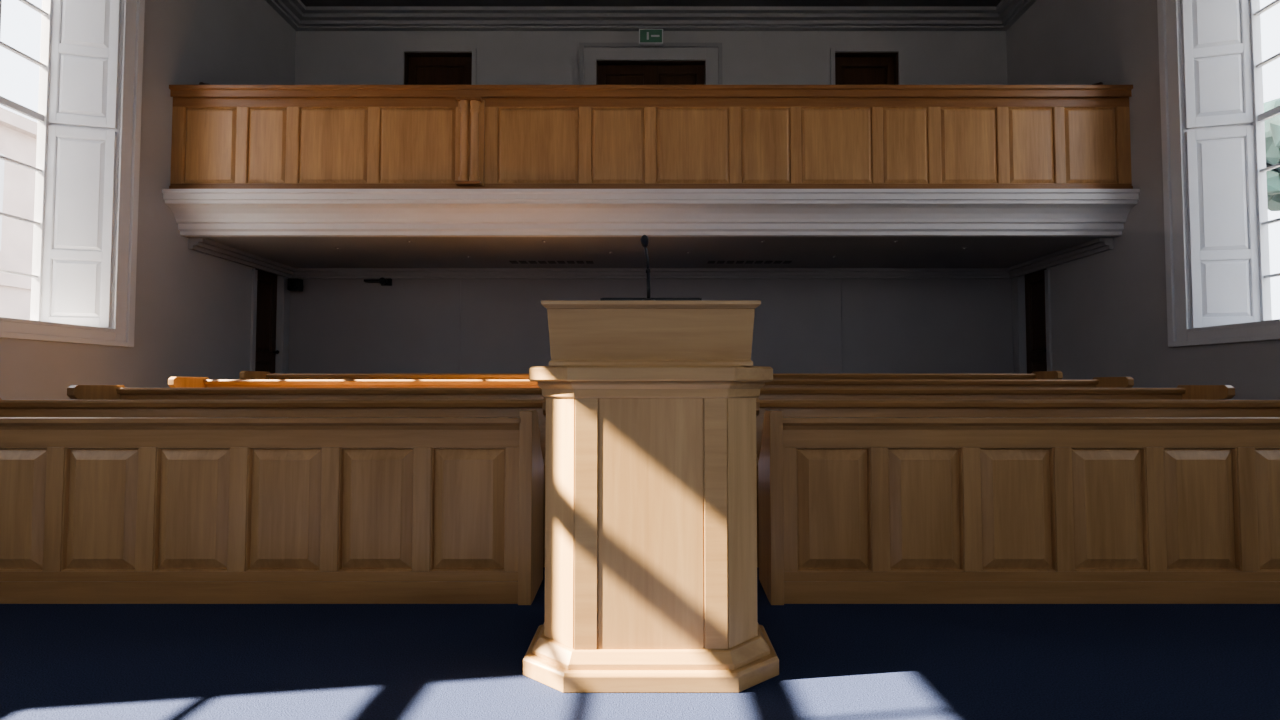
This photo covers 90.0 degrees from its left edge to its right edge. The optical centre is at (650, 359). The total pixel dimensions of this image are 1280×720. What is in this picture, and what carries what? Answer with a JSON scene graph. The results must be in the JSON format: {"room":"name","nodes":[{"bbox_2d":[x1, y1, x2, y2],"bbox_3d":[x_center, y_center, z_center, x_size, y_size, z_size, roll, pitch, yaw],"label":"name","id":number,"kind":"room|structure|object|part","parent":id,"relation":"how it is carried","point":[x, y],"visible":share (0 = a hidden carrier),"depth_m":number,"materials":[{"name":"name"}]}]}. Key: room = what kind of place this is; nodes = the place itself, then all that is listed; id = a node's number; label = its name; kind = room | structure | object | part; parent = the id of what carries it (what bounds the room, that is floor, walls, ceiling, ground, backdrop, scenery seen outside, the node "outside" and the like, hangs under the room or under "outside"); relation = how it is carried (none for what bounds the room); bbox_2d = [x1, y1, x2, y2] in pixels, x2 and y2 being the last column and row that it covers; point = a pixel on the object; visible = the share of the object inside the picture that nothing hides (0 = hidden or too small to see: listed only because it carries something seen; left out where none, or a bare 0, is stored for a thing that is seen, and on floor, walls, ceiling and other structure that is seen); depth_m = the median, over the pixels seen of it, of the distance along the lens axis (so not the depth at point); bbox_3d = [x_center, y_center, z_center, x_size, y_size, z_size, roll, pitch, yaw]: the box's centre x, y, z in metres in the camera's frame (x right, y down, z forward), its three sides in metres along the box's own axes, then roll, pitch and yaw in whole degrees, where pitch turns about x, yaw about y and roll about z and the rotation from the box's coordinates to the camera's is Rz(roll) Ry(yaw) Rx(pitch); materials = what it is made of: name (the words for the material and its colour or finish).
{"room":"house of worship","nodes":[
{"label":"house of worship","id":0,"kind":"room"},
{"bbox_2d":[0,0,295,399],"bbox_3d":[-5.410,-2.003,2.020,0.620,6.360,14.720,0,-2,0],"label":"wall","id":1,"kind":"structure","parent":0,"point":[193,308],"depth_m":6.88,"materials":[{"name":"paint"}]},
{"bbox_2d":[0,0,47,277],"bbox_3d":[-5.660,-2.290,5.293,0.040,3.830,1.320,0,-2,0],"label":"bars","id":2,"kind":"object","parent":1,"relation":"attached to","point":[5,102],"visible":1,"depth_m":5.75,"materials":[{"name":"white paint"}]},
{"bbox_2d":[5,0,52,320],"bbox_3d":[-5.660,-2.285,5.293,0.080,3.920,1.400,0,-2,0],"label":"frame","id":3,"kind":"object","parent":1,"relation":"attached to","point":[47,5],"visible":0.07,"depth_m":5.93,"materials":[{"name":"white paint"}]},
{"bbox_2d":[0,0,144,346],"bbox_3d":[-5.327,-2.305,5.294,0.545,4.280,2.100,0,-2,0],"label":"trim","id":4,"kind":"structure","parent":1,"relation":"attached to","point":[122,333],"depth_m":6.20,"materials":[{"name":"white paint"}]},
{"bbox_2d":[41,0,120,327],"bbox_3d":[-5.376,-2.256,6.052,0.540,3.900,0.033,1,-2,-15],"label":"shutter","id":5,"kind":"object","parent":1,"relation":"attached to","point":[85,41],"visible":0.94,"depth_m":6.03,"materials":[{"name":"white paint"}]},
{"bbox_2d":[50,0,123,328],"bbox_3d":[-5.410,-2.255,6.068,0.620,3.920,0.150,0,-2,0],"label":"reveal","id":6,"kind":"object","parent":1,"relation":"attached to","point":[122,1],"visible":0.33,"depth_m":6.12,"materials":[{"name":"white paint"}]},
{"bbox_2d":[255,269,278,372],"bbox_3d":[-5.170,-0.153,8.512,0.160,2.110,0.600,0,-2,0],"label":"leaf","id":7,"kind":"object","parent":1,"relation":"attached to","point":[266,350],"visible":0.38,"depth_m":8.59,"materials":[{"name":"brown wood"}]},
{"bbox_2d":[250,269,286,372],"bbox_3d":[-5.085,-0.128,8.511,0.030,2.040,0.740,0,-2,0],"label":"frame","id":8,"kind":"object","parent":1,"relation":"attached to","point":[254,272],"visible":0.56,"depth_m":8.22,"materials":[{"name":"paint"}]},
{"bbox_2d":[265,0,1036,30],"bbox_3d":[0.000,-5.084,2.300,10.200,0.180,13.800,0,-2,0],"label":"trim","id":9,"kind":"structure","parent":1,"relation":"attached to","point":[300,17],"depth_m":9.02,"materials":[{"name":"paint"}]},
{"bbox_2d":[0,567,1279,719],"bbox_3d":[0.000,0.935,1.865,11.440,0.678,14.800,0,-2,0],"label":"floor","id":10,"kind":"structure","parent":0,"point":[58,661],"depth_m":2.25,"materials":[{"name":"blue carpet"}]},
{"bbox_2d":[0,410,543,604],"bbox_3d":[-2.328,0.680,3.088,3.565,0.882,0.330,0,-2,0],"label":"screen","id":11,"kind":"object","parent":10,"relation":"on","point":[94,510],"visible":0.99,"depth_m":2.95,"materials":[{"name":"brown wood"}]},
{"bbox_2d":[0,398,545,566],"bbox_3d":[-2.297,0.661,3.666,3.505,0.894,0.530,0,-2,0],"label":"pew","id":12,"kind":"object","parent":10,"relation":"on","point":[8,408],"visible":0.2,"depth_m":3.88,"materials":[{"name":"brown wood"}]},
{"bbox_2d":[67,385,543,399],"bbox_3d":[-2.297,0.627,4.595,3.505,0.894,0.530,0,-2,0],"label":"pew","id":13,"kind":"object","parent":10,"relation":"on","point":[77,392],"visible":0.24,"depth_m":4.79,"materials":[{"name":"brown wood"}]},
{"bbox_2d":[168,377,539,387],"bbox_3d":[-2.297,0.594,5.524,3.505,0.894,0.530,0,-2,0],"label":"pew","id":14,"kind":"object","parent":10,"relation":"on","point":[173,382],"visible":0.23,"depth_m":5.72,"materials":[{"name":"brown wood"}]},
{"bbox_2d":[239,371,528,378],"bbox_3d":[-2.297,0.559,6.453,3.505,0.894,0.530,0,-2,0],"label":"pew","id":15,"kind":"object","parent":10,"relation":"on","point":[243,374],"visible":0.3,"depth_m":6.65,"materials":[{"name":"brown wood"}]},
{"bbox_2d":[523,235,778,692],"bbox_3d":[0.000,0.340,2.387,0.886,1.506,0.561,0,-2,0],"label":"lectern","id":16,"kind":"object","parent":10,"relation":"on","point":[651,461],"visible":1,"depth_m":2.16,"materials":[{"name":"brown wood"}]},
{"bbox_3d":[0.000,0.084,2.398,0.862,0.110,0.536,0,-2,0],"label":"shelf moulding","id":17,"kind":"part","parent":16,"relation":"part of","materials":[{"name":"brown wood"}]},
{"bbox_2d":[773,371,1062,378],"bbox_3d":[2.297,0.559,6.453,3.505,0.894,0.530,0,-2,0],"label":"pew","id":18,"kind":"object","parent":10,"relation":"on","point":[1040,374],"visible":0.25,"depth_m":6.65,"materials":[{"name":"brown wood"}]},
{"bbox_2d":[762,377,1133,387],"bbox_3d":[2.297,0.594,5.524,3.505,0.894,0.530,0,-2,0],"label":"pew","id":19,"kind":"object","parent":10,"relation":"on","point":[1096,382],"visible":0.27,"depth_m":5.72,"materials":[{"name":"brown wood"}]},
{"bbox_2d":[758,385,1234,399],"bbox_3d":[2.297,0.627,4.595,3.505,0.894,0.530,0,-2,0],"label":"pew","id":20,"kind":"object","parent":10,"relation":"on","point":[1181,392],"visible":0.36,"depth_m":4.79,"materials":[{"name":"brown wood"}]},
{"bbox_2d":[756,398,1279,566],"bbox_3d":[2.297,0.661,3.666,3.505,0.894,0.530,0,-2,0],"label":"pew","id":21,"kind":"object","parent":10,"relation":"on","point":[790,408],"visible":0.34,"depth_m":3.88,"materials":[{"name":"brown wood"}]},
{"bbox_2d":[758,410,1279,604],"bbox_3d":[2.328,0.680,3.088,3.565,0.882,0.330,0,-2,0],"label":"screen","id":22,"kind":"object","parent":10,"relation":"on","point":[852,510],"visible":1,"depth_m":2.95,"materials":[{"name":"brown wood"}]},
{"bbox_2d":[288,31,1013,372],"bbox_3d":[0.000,-1.721,9.224,10.200,6.360,0.300,0,-2,0],"label":"wall","id":23,"kind":"structure","parent":0,"point":[336,325],"depth_m":9.04,"materials":[{"name":"paint"}]},
{"bbox_2d":[288,278,302,290],"bbox_3d":[-4.915,-1.034,8.890,0.170,0.160,0.275,0,-2,0],"label":"wall speaker","id":24,"kind":"object","parent":23,"relation":"attached to","point":[294,284],"visible":1,"depth_m":8.77,"materials":[{"name":"black plastic"}]},
{"bbox_2d":[364,277,391,285],"bbox_3d":[-3.830,-1.097,8.950,0.340,0.108,0.200,0,-2,0],"label":"security camera","id":25,"kind":"object","parent":23,"relation":"attached to","point":[383,281],"visible":1,"depth_m":8.91,"materials":[{"name":"black plastic"}]},
{"bbox_2d":[399,48,476,84],"bbox_3d":[-3.045,-3.255,9.166,1.090,2.420,0.135,0,-2,0],"label":"frame","id":26,"kind":"object","parent":23,"relation":"attached to","point":[405,53],"visible":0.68,"depth_m":9.15,"materials":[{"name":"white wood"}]},
{"bbox_2d":[408,57,471,84],"bbox_3d":[-3.045,-3.223,9.223,0.970,2.360,0.160,0,-2,0],"label":"leaf","id":27,"kind":"object","parent":23,"relation":"attached to","point":[421,70],"visible":0.17,"depth_m":9.25,"materials":[{"name":"brown wood"}]},
{"bbox_2d":[188,238,1113,278],"bbox_3d":[0.000,-1.246,8.055,10.200,0.120,2.000,0,-2,0],"label":"trim","id":28,"kind":"structure","parent":23,"relation":"attached to","point":[202,245],"depth_m":8.95,"materials":[{"name":"paint"}]},
{"bbox_2d":[579,43,722,84],"bbox_3d":[0.000,-3.285,9.155,2.040,2.480,0.160,0,-2,0],"label":"frame","id":29,"kind":"object","parent":23,"relation":"attached to","point":[591,55],"visible":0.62,"depth_m":9.14,"materials":[{"name":"grey wood"}]},
{"bbox_2d":[598,65,703,84],"bbox_3d":[0.000,-3.163,9.220,1.560,2.240,0.160,0,-2,0],"label":"leaf","id":30,"kind":"object","parent":23,"relation":"attached to","point":[607,74],"visible":0.24,"depth_m":9.25,"materials":[{"name":"brown wood"}]},
{"bbox_2d":[639,29,662,45],"bbox_3d":[0.000,-4.554,9.091,0.340,0.210,0.187,0,-2,0],"label":"exit sign","id":31,"kind":"object","parent":23,"relation":"attached to","point":[647,37],"visible":1,"depth_m":9.00,"materials":[{"name":"green plastic"}]},
{"bbox_2d":[458,279,843,372],"bbox_3d":[0.000,-0.151,9.007,5.424,2.095,0.012,0,-2,0],"label":"trim","id":32,"kind":"structure","parent":23,"relation":"attached to","point":[459,279],"depth_m":9.01,"materials":[{"name":"paint"}]},
{"bbox_2d":[162,82,1139,267],"bbox_3d":[0.000,-2.338,7.897,10.200,2.070,2.400,0,-2,0],"label":"balcony","id":33,"kind":"object","parent":23,"relation":"attached to","point":[295,176],"visible":1,"depth_m":6.81,"materials":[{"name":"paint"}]},
{"bbox_3d":[0.000,-3.152,8.044,10.200,0.432,1.981,0,-2,0],"label":"wall handrail","id":34,"kind":"part","parent":33,"relation":"part of","materials":[{"name":"brown wood"}]},
{"bbox_3d":[0.000,-1.575,6.847,10.200,0.443,0.360,0,-2,0],"label":"cornice","id":35,"kind":"part","parent":33,"relation":"part of","materials":[{"name":"paint"}]},
{"bbox_2d":[835,57,894,84],"bbox_3d":[3.085,-3.223,9.223,0.910,2.360,0.160,0,-2,0],"label":"leaf","id":36,"kind":"object","parent":23,"relation":"attached to","point":[848,70],"visible":0.23,"depth_m":9.25,"materials":[{"name":"brown wood"}]},
{"bbox_2d":[830,48,902,84],"bbox_3d":[3.085,-3.255,9.166,1.030,2.420,0.135,0,-2,0],"label":"frame","id":37,"kind":"object","parent":23,"relation":"attached to","point":[897,53],"visible":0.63,"depth_m":9.15,"materials":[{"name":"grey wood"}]},
{"bbox_2d":[300,0,1001,5],"bbox_3d":[0.000,-5.332,2.110,11.440,0.300,14.800,0,-2,0],"label":"ceiling","id":38,"kind":"structure","parent":0,"point":[305,2],"depth_m":8.81,"materials":[{"name":"paint"}]},
{"bbox_2d":[1006,0,1279,399],"bbox_3d":[5.410,-2.003,2.020,0.620,6.360,14.720,0,-2,0],"label":"wall","id":39,"kind":"structure","parent":0,"point":[1109,308],"depth_m":6.92,"materials":[{"name":"paint"}]},
{"bbox_2d":[1015,269,1051,372],"bbox_3d":[5.085,-0.128,8.511,0.030,2.040,0.740,0,-2,0],"label":"frame","id":40,"kind":"object","parent":39,"relation":"attached to","point":[1046,272],"visible":0.52,"depth_m":8.22,"materials":[{"name":"paint"}]},
{"bbox_2d":[1025,269,1046,372],"bbox_3d":[5.170,-0.153,8.512,0.160,2.110,0.600,0,-2,0],"label":"leaf","id":41,"kind":"object","parent":39,"relation":"attached to","point":[1035,281],"visible":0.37,"depth_m":8.59,"materials":[{"name":"brown wood"}]},
{"bbox_2d":[1178,0,1251,328],"bbox_3d":[5.410,-2.255,6.068,0.620,3.920,0.150,0,-2,0],"label":"reveal","id":42,"kind":"object","parent":39,"relation":"attached to","point":[1179,1],"visible":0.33,"depth_m":6.12,"materials":[{"name":"white paint"}]},
{"bbox_2d":[1157,0,1279,346],"bbox_3d":[5.327,-2.305,5.294,0.545,4.280,2.100,0,-2,0],"label":"trim","id":43,"kind":"structure","parent":39,"relation":"attached to","point":[1179,333],"depth_m":6.20,"materials":[{"name":"white paint"}]},
{"bbox_2d":[1181,0,1260,327],"bbox_3d":[5.376,-2.256,6.052,0.540,3.900,0.033,-1,-2,15],"label":"shutter","id":44,"kind":"object","parent":39,"relation":"attached to","point":[1216,41],"visible":0.95,"depth_m":6.03,"materials":[{"name":"white paint"}]},
{"bbox_2d":[1249,0,1277,320],"bbox_3d":[5.660,-2.285,5.293,0.080,3.920,1.400,0,-2,0],"label":"frame","id":45,"kind":"object","parent":39,"relation":"attached to","point":[1254,5],"visible":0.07,"depth_m":5.93,"materials":[{"name":"white paint"}]},
{"bbox_2d":[1254,0,1279,277],"bbox_3d":[5.660,-2.290,5.293,0.040,3.830,1.320,0,-2,0],"label":"bars","id":46,"kind":"object","parent":39,"relation":"attached to","point":[1275,111],"visible":1,"depth_m":5.84,"materials":[{"name":"white paint"}]},
{"label":"outside","id":47,"kind":"structure","parent":0,"visible":0},
{"bbox_3d":[0.000,1.699,-0.066,80.000,0.200,80.000,0,-2,0],"label":"ground","id":48,"kind":"structure","parent":47,"visible":0},
{"bbox_2d":[0,107,37,319],"bbox_3d":[-17.875,-1.958,10.084,6.250,7.900,32.000,0,-2,0],"label":"neighbouring building","id":49,"kind":"structure","parent":48,"relation":"on","point":[18,133],"depth_m":15.10,"materials":[{"name":"white paint"}]},
{"bbox_2d":[1264,98,1279,210],"bbox_3d":[11.969,-1.347,11.233,2.696,6.769,2.712,0,-2,0],"label":"tree","id":50,"kind":"object","parent":48,"relation":"on","point":[1272,125],"visible":0.46,"depth_m":11.31,"materials":[{"name":"green plant"}]}
]}

